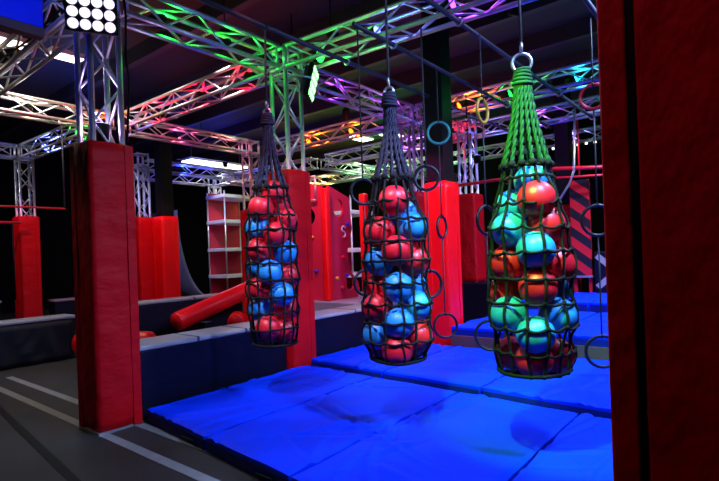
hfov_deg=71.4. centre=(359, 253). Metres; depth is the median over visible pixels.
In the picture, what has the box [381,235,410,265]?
ball
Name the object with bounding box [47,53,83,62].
diffuser
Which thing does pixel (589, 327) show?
mat
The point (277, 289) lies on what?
ball
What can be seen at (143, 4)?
truss span
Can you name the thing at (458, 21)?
ceiling pipe
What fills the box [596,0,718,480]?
pad
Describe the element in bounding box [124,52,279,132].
truss span
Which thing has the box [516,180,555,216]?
ball
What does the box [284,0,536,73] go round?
truss span
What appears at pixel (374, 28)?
stage light
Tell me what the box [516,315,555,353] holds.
ball
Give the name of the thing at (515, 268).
ball
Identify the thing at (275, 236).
ball
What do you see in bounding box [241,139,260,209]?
truss tower
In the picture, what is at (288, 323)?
ball
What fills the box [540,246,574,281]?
ball
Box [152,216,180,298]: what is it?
pad
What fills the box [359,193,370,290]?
post
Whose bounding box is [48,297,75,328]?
wall
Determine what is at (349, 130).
stage light
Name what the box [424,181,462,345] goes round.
pad
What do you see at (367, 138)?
diffuser
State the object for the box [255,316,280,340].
ball
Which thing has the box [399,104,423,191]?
truss tower
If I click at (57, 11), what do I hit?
cable
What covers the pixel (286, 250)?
ball
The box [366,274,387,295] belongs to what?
ball
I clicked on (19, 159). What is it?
truss tower
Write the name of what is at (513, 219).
ball
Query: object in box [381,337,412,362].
ball
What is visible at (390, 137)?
net bag
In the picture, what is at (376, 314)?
ball
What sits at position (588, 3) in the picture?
ceiling pipe
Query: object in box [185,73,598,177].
trim
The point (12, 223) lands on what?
rail
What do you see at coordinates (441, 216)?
rope
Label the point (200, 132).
truss span
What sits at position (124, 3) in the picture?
cable
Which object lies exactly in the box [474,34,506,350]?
rope
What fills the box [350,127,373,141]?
ceiling light
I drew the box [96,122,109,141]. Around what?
stage light
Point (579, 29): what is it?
truss
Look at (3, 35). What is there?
ceiling light
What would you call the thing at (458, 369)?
mat
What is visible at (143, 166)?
truss tower
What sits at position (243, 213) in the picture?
pad
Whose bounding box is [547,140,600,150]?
string light
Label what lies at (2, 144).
truss span
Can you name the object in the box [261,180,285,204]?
ball
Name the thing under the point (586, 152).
wall
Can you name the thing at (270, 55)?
stage light
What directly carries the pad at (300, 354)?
attached to the truss tower at (288, 161)
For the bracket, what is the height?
1.627 m
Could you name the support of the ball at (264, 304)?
in the net bag at (267, 121)
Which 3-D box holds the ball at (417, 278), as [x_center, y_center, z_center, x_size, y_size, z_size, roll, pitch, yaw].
[0.423,0.252,4.117,0.244,0.242,0.244,-2,0,39]
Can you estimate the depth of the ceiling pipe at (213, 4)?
5.57 m
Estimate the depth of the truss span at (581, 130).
12.47 m
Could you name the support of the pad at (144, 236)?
attached to the truss tower at (143, 166)
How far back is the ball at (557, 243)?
3.33 m
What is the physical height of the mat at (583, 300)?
0.630 m
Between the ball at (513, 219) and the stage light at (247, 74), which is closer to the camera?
the ball at (513, 219)
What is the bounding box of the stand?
[197,321,213,329]
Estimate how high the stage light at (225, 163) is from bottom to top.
0.154 m
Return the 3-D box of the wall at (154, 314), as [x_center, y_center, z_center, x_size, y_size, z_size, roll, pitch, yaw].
[-3.268,1.217,9.577,0.426,0.803,2.290,-2,0,39]
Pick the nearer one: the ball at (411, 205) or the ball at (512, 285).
the ball at (512, 285)
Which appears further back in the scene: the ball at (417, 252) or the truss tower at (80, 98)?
the truss tower at (80, 98)
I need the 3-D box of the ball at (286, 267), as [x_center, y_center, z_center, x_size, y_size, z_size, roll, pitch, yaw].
[-0.722,0.220,5.024,0.244,0.242,0.244,-2,0,39]
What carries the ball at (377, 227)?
in the net bag at (390, 137)
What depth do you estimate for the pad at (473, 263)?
9.93 m
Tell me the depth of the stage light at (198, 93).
7.44 m
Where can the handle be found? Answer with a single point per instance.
(312, 176)
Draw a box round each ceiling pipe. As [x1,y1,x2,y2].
[197,0,517,134]
[351,21,551,128]
[424,0,596,120]
[582,0,596,18]
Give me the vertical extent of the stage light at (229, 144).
0.188 m
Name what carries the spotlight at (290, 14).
hanging from the ceiling
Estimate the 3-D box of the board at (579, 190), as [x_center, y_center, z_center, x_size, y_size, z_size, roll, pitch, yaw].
[4.385,-0.068,9.861,0.400,2.780,0.145,-2,0,39]
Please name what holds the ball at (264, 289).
in the net bag at (267, 121)
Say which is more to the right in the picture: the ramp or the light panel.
the light panel
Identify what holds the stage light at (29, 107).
attached to the truss span at (45, 102)
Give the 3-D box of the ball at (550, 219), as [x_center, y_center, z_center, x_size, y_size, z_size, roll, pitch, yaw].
[1.216,-0.188,3.256,0.244,0.242,0.244,-2,0,39]
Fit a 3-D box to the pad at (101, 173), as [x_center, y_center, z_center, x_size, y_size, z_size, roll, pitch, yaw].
[-2.337,0.294,4.617,0.433,2.580,0.433,-2,0,39]
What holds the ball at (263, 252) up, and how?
in the net bag at (267, 121)
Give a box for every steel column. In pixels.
[152,105,173,216]
[421,2,453,182]
[552,75,573,204]
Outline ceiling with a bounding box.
[0,0,598,174]
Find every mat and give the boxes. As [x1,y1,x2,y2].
[147,365,372,449]
[206,377,456,480]
[291,392,577,480]
[311,344,453,378]
[384,346,505,394]
[451,309,596,338]
[482,358,610,418]
[512,413,612,480]
[522,292,606,311]
[556,312,608,347]
[589,297,606,312]
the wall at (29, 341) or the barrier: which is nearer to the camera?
the wall at (29, 341)
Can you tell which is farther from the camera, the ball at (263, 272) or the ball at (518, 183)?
the ball at (263, 272)
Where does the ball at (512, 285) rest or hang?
in the net bag at (523, 106)
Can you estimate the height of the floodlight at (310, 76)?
0.391 m
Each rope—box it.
[349,29,375,295]
[413,27,442,298]
[426,69,457,338]
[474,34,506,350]
[578,16,608,368]
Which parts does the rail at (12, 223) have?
post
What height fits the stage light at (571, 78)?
0.188 m
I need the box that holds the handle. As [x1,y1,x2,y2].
[310,175,316,201]
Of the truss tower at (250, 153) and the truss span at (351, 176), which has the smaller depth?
the truss tower at (250, 153)
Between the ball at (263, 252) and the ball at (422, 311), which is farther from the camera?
the ball at (263, 252)
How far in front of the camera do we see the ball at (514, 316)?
3.22 m
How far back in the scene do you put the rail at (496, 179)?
8.12 m
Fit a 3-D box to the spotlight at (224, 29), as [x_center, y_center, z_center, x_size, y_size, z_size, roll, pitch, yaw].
[-1.823,-3.255,6.756,0.179,0.961,0.240,-2,0,-26]
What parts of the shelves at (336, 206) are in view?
panel, post, shelf, shelf, shelf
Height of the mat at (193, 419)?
0.159 m
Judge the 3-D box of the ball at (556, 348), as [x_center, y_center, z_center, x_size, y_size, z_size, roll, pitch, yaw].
[1.328,0.687,3.383,0.244,0.242,0.244,-2,0,39]
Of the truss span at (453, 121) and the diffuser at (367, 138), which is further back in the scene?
the diffuser at (367, 138)
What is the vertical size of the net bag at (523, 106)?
3.193 m
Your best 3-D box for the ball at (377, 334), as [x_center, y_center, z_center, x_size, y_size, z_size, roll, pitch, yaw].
[0.147,0.639,3.995,0.244,0.242,0.244,-2,0,39]
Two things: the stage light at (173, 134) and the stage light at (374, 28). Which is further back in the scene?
the stage light at (173, 134)
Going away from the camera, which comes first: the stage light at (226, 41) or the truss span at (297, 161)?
the stage light at (226, 41)
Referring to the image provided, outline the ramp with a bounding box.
[142,210,202,295]
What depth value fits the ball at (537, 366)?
3.19 m
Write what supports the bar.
hanging from the truss span at (45, 102)
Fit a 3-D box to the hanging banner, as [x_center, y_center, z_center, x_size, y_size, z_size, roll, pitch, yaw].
[-4.149,-2.732,3.742,0.120,1.280,3.140,-2,0,39]
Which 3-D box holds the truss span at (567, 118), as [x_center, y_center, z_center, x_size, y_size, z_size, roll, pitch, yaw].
[2.405,-2.573,10.418,8.401,0.313,0.310,-2,0,40]
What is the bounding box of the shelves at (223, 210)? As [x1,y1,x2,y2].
[206,190,249,304]
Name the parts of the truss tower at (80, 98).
plate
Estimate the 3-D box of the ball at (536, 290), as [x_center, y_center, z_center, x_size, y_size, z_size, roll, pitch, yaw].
[1.144,0.212,3.203,0.244,0.242,0.244,-2,0,39]
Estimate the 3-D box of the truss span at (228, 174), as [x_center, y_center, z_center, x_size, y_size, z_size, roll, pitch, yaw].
[-2.529,-2.095,14.956,0.310,0.313,3.600,-2,0,39]
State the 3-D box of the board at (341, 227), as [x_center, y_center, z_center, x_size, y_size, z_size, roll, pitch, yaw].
[-0.292,-0.220,9.763,0.096,2.180,0.840,-2,0,39]
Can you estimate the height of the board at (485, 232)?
2.000 m
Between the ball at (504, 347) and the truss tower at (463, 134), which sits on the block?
the truss tower at (463, 134)
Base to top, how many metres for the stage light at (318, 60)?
0.178 m
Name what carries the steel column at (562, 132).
on the floor
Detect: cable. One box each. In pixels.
[0,10,59,61]
[123,0,130,141]
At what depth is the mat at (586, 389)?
4.57 m
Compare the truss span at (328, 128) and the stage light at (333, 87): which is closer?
the stage light at (333, 87)
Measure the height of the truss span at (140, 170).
0.313 m
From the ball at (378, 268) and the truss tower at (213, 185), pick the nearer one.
the ball at (378, 268)
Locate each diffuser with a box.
[0,37,26,48]
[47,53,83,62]
[350,135,372,141]
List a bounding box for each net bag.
[243,22,301,347]
[361,0,434,365]
[486,0,579,379]
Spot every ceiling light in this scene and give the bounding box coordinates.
[0,31,29,48]
[44,40,84,62]
[180,156,248,169]
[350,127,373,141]
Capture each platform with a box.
[314,292,400,310]
[451,335,608,359]
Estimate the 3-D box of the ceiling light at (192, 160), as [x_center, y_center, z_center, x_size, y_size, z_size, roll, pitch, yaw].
[-4.846,-3.320,16.918,0.700,0.615,2.400,-2,0,39]
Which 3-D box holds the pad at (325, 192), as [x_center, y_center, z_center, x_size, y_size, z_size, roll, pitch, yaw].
[-0.606,-0.178,9.369,0.140,2.120,0.170,-2,0,39]
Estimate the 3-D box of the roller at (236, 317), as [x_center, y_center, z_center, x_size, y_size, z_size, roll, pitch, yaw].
[-2.162,1.159,8.793,0.280,0.280,0.513,-2,0,-10]
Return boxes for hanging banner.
[0,0,44,40]
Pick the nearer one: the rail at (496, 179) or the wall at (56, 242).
the rail at (496, 179)
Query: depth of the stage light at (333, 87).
7.39 m
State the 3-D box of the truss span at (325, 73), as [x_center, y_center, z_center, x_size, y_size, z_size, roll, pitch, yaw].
[-0.092,-2.483,7.847,0.310,0.313,2.910,-2,0,39]
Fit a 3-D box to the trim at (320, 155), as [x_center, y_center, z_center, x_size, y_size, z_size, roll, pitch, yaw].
[2.896,-3.766,14.902,24.000,0.279,0.120,-2,0,39]
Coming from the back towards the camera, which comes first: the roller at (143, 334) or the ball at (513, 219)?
the roller at (143, 334)
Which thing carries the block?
on the floor
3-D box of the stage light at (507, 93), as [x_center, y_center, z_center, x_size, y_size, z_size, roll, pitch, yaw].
[2.348,-2.524,8.005,0.184,0.188,0.155,-2,0,39]
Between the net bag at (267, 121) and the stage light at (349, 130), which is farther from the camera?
the stage light at (349, 130)
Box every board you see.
[310,183,324,300]
[326,185,359,300]
[485,232,489,279]
[569,179,593,292]
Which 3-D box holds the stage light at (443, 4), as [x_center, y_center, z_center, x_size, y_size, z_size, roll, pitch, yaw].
[0.883,-2.494,5.075,0.175,0.178,0.155,-2,0,39]
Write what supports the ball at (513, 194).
in the net bag at (523, 106)
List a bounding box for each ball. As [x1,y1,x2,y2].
[246,217,266,238]
[246,277,269,300]
[247,259,267,277]
[248,197,273,219]
[248,238,270,261]
[248,299,272,319]
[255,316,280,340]
[258,260,281,283]
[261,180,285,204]
[263,221,288,245]
[269,282,293,305]
[272,197,289,215]
[273,207,297,230]
[273,240,296,263]
[274,301,295,319]
[275,319,295,341]
[277,264,298,285]
[363,292,393,322]
[363,322,389,348]
[365,216,394,245]
[365,247,392,275]
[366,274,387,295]
[369,347,382,357]
[378,185,408,215]
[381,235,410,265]
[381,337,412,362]
[382,271,411,301]
[385,308,414,337]
[387,201,416,225]
[396,211,426,240]
[401,246,427,275]
[403,272,425,291]
[403,290,431,320]
[406,323,432,350]
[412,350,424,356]
[490,280,522,301]
[490,295,525,331]
[491,212,528,247]
[491,246,523,280]
[496,189,526,218]
[496,336,519,370]
[514,165,550,192]
[515,346,553,374]
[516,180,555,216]
[516,231,555,268]
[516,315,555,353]
[518,269,557,304]
[527,208,565,241]
[538,297,577,333]
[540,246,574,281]
[550,338,574,372]
[555,232,566,246]
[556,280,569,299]
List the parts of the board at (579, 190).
post, rail, post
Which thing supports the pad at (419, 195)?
attached to the truss tower at (413, 122)
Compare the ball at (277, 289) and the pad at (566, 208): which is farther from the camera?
the pad at (566, 208)
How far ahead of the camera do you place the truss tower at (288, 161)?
6.37 m
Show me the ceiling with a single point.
(177, 63)
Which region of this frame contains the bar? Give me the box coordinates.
[0,124,65,209]
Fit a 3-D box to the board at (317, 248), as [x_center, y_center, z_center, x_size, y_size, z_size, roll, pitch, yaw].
[-1.144,-0.254,9.797,1.150,2.310,0.096,-2,0,39]
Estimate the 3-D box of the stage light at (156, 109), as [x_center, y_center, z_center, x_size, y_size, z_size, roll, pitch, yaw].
[-3.291,-2.321,8.240,0.185,0.188,0.155,-2,0,39]
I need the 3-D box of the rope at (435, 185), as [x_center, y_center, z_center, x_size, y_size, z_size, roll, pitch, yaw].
[0.694,-0.953,5.234,0.305,2.846,0.101,-2,0,-12]
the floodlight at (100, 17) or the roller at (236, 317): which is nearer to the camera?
the floodlight at (100, 17)
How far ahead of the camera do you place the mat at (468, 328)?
6.87 m
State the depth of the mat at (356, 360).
6.17 m
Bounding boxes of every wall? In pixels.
[0,149,242,313]
[0,314,75,370]
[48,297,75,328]
[138,293,241,335]
[140,304,366,418]
[244,108,604,292]
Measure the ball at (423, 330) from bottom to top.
0.242 m
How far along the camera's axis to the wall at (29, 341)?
7.57 m
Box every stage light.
[18,105,32,111]
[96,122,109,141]
[147,13,167,29]
[153,108,164,117]
[166,132,177,139]
[195,91,207,100]
[213,38,232,52]
[222,142,232,146]
[222,161,227,166]
[243,71,257,83]
[256,53,272,66]
[308,51,323,62]
[323,85,337,95]
[344,128,353,137]
[364,25,380,43]
[438,0,455,17]
[452,102,460,113]
[473,155,480,163]
[500,90,511,101]
[565,75,577,86]
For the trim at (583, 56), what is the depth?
11.41 m
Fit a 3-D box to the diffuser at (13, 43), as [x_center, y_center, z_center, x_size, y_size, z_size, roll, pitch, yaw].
[-5.034,-3.064,7.311,0.240,0.016,0.440,-2,0,39]
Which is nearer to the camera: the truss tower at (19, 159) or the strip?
the strip
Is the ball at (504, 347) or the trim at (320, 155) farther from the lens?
the trim at (320, 155)
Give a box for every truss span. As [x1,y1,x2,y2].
[0,0,83,96]
[0,90,115,129]
[0,142,16,159]
[20,116,89,158]
[121,0,280,73]
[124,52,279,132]
[129,117,247,153]
[134,168,209,186]
[144,158,237,180]
[216,157,318,186]
[221,172,319,186]
[268,109,405,155]
[277,58,412,123]
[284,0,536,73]
[310,168,370,185]
[315,156,424,182]
[319,157,396,180]
[324,94,599,166]
[375,125,600,175]
[375,159,463,182]
[415,58,598,123]
[415,113,462,138]
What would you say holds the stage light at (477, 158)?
attached to the truss tower at (463, 134)
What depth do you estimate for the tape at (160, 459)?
4.06 m
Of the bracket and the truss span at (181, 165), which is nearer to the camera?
the bracket
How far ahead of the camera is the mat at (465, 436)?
3.51 m
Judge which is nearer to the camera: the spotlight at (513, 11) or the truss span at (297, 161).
the spotlight at (513, 11)
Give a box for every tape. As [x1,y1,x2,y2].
[0,387,219,480]
[6,376,209,453]
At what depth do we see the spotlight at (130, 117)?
9.96 m
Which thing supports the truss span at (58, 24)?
attached to the truss tower at (80, 98)
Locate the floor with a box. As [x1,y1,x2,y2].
[0,305,262,480]
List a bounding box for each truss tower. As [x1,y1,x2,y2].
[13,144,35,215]
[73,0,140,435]
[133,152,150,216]
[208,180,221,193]
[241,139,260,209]
[268,44,305,170]
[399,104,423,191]
[456,117,485,281]
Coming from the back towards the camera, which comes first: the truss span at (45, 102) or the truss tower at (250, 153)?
the truss tower at (250, 153)
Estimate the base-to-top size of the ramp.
2.970 m
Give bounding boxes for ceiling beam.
[22,0,416,156]
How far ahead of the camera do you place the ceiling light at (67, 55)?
7.78 m
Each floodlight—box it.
[59,0,121,36]
[294,62,318,103]
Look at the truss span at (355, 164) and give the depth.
14.40 m
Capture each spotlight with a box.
[125,75,134,119]
[219,0,230,38]
[289,14,296,73]
[326,0,342,46]
[342,76,349,120]
[508,0,524,16]
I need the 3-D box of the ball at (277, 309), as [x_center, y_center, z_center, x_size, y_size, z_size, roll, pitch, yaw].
[-0.747,0.565,5.096,0.244,0.242,0.244,-2,0,39]
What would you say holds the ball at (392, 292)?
in the net bag at (390, 137)
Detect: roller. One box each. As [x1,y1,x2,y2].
[71,331,155,354]
[170,282,246,329]
[228,311,244,324]
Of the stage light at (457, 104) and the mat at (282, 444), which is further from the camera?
the stage light at (457, 104)
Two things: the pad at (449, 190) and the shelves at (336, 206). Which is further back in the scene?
the shelves at (336, 206)
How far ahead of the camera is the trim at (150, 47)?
8.70 m
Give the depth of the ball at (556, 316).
3.16 m
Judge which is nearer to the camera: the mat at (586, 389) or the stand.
the mat at (586, 389)
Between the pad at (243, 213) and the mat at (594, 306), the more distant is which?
the pad at (243, 213)
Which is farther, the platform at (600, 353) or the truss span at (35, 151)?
the truss span at (35, 151)
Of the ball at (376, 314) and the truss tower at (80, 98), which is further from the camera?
the truss tower at (80, 98)
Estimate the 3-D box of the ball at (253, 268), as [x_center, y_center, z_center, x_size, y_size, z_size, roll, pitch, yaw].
[-1.010,0.141,5.022,0.244,0.242,0.244,-2,0,39]
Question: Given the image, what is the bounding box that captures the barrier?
[594,251,606,292]
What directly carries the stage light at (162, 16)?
attached to the truss span at (143, 4)
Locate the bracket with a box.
[560,107,575,198]
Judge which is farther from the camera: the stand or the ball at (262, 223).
the stand
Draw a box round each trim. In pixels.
[0,0,63,66]
[0,0,260,137]
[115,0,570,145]
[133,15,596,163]
[151,48,597,173]
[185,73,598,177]
[215,92,599,180]
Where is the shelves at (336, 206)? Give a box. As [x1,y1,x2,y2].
[333,195,374,288]
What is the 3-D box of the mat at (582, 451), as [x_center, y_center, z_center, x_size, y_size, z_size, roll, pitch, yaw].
[1.384,1.369,2.958,0.776,0.165,2.400,-2,0,39]
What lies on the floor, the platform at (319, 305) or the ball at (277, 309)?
the platform at (319, 305)
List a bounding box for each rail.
[0,221,21,299]
[458,87,536,186]
[508,120,601,181]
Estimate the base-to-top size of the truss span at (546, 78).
0.313 m
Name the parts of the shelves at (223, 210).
post, shelf, shelf, panel, shelf, post, shelf, post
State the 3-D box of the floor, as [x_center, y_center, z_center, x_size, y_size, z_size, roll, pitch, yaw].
[-1.623,1.609,9.065,24.000,0.100,18.000,-2,0,39]
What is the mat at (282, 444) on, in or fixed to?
on the floor
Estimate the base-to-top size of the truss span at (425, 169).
0.313 m
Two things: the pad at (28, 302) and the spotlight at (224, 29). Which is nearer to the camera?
the spotlight at (224, 29)
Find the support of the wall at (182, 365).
on the floor
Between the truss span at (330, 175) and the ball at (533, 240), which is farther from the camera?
the truss span at (330, 175)
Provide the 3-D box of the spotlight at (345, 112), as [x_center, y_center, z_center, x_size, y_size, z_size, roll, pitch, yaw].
[-0.299,-3.256,10.250,0.179,1.070,0.252,-2,0,6]
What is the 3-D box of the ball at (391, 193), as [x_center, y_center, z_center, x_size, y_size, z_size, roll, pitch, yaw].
[0.271,-0.423,3.936,0.244,0.242,0.244,-2,0,39]
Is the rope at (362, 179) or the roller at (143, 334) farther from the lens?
the roller at (143, 334)
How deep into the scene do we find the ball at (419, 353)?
4.09 m
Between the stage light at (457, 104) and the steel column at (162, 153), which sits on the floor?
the steel column at (162, 153)
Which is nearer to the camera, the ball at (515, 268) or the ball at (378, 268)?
the ball at (515, 268)
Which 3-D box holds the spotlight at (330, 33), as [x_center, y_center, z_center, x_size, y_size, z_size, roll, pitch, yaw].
[-0.347,-3.258,6.569,0.192,1.062,0.241,-2,0,39]
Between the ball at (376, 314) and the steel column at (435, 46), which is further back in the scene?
the steel column at (435, 46)
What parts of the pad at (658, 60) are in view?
panel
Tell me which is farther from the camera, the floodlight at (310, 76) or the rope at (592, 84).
the floodlight at (310, 76)
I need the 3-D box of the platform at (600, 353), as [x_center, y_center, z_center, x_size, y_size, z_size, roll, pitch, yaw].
[3.133,1.223,6.947,2.920,0.330,2.310,-2,0,39]
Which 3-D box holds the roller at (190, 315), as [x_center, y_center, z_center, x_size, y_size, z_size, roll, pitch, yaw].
[-2.330,0.784,9.078,0.310,0.878,2.421,-2,0,35]
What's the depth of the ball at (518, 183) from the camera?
3.31 m
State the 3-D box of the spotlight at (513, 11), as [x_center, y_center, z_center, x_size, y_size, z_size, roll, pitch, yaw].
[1.936,-3.394,6.175,0.227,0.954,0.189,-2,0,39]
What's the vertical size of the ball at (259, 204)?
0.242 m
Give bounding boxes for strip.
[0,406,80,480]
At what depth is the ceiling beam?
8.63 m
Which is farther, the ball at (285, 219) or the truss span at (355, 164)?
the truss span at (355, 164)
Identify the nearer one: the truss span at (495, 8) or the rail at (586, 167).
the truss span at (495, 8)
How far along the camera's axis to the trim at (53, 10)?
7.41 m
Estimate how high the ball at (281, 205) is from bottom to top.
0.242 m
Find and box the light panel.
[300,65,308,98]
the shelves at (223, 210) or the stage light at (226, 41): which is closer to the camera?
the stage light at (226, 41)
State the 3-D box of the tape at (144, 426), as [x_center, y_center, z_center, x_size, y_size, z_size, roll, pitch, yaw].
[-2.250,1.580,4.787,6.401,0.004,0.085,-2,0,39]
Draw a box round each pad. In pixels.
[12,216,42,318]
[69,140,142,432]
[135,217,154,300]
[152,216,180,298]
[240,209,254,321]
[268,169,315,368]
[320,188,333,300]
[401,191,426,323]
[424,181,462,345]
[459,193,485,281]
[554,204,581,291]
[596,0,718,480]
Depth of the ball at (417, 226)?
3.91 m
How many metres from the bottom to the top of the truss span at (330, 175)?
0.313 m
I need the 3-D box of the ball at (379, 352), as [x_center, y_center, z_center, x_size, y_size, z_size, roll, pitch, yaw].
[0.193,0.753,4.169,0.244,0.242,0.244,-2,0,39]
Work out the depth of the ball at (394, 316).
3.79 m
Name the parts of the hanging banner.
panel, rail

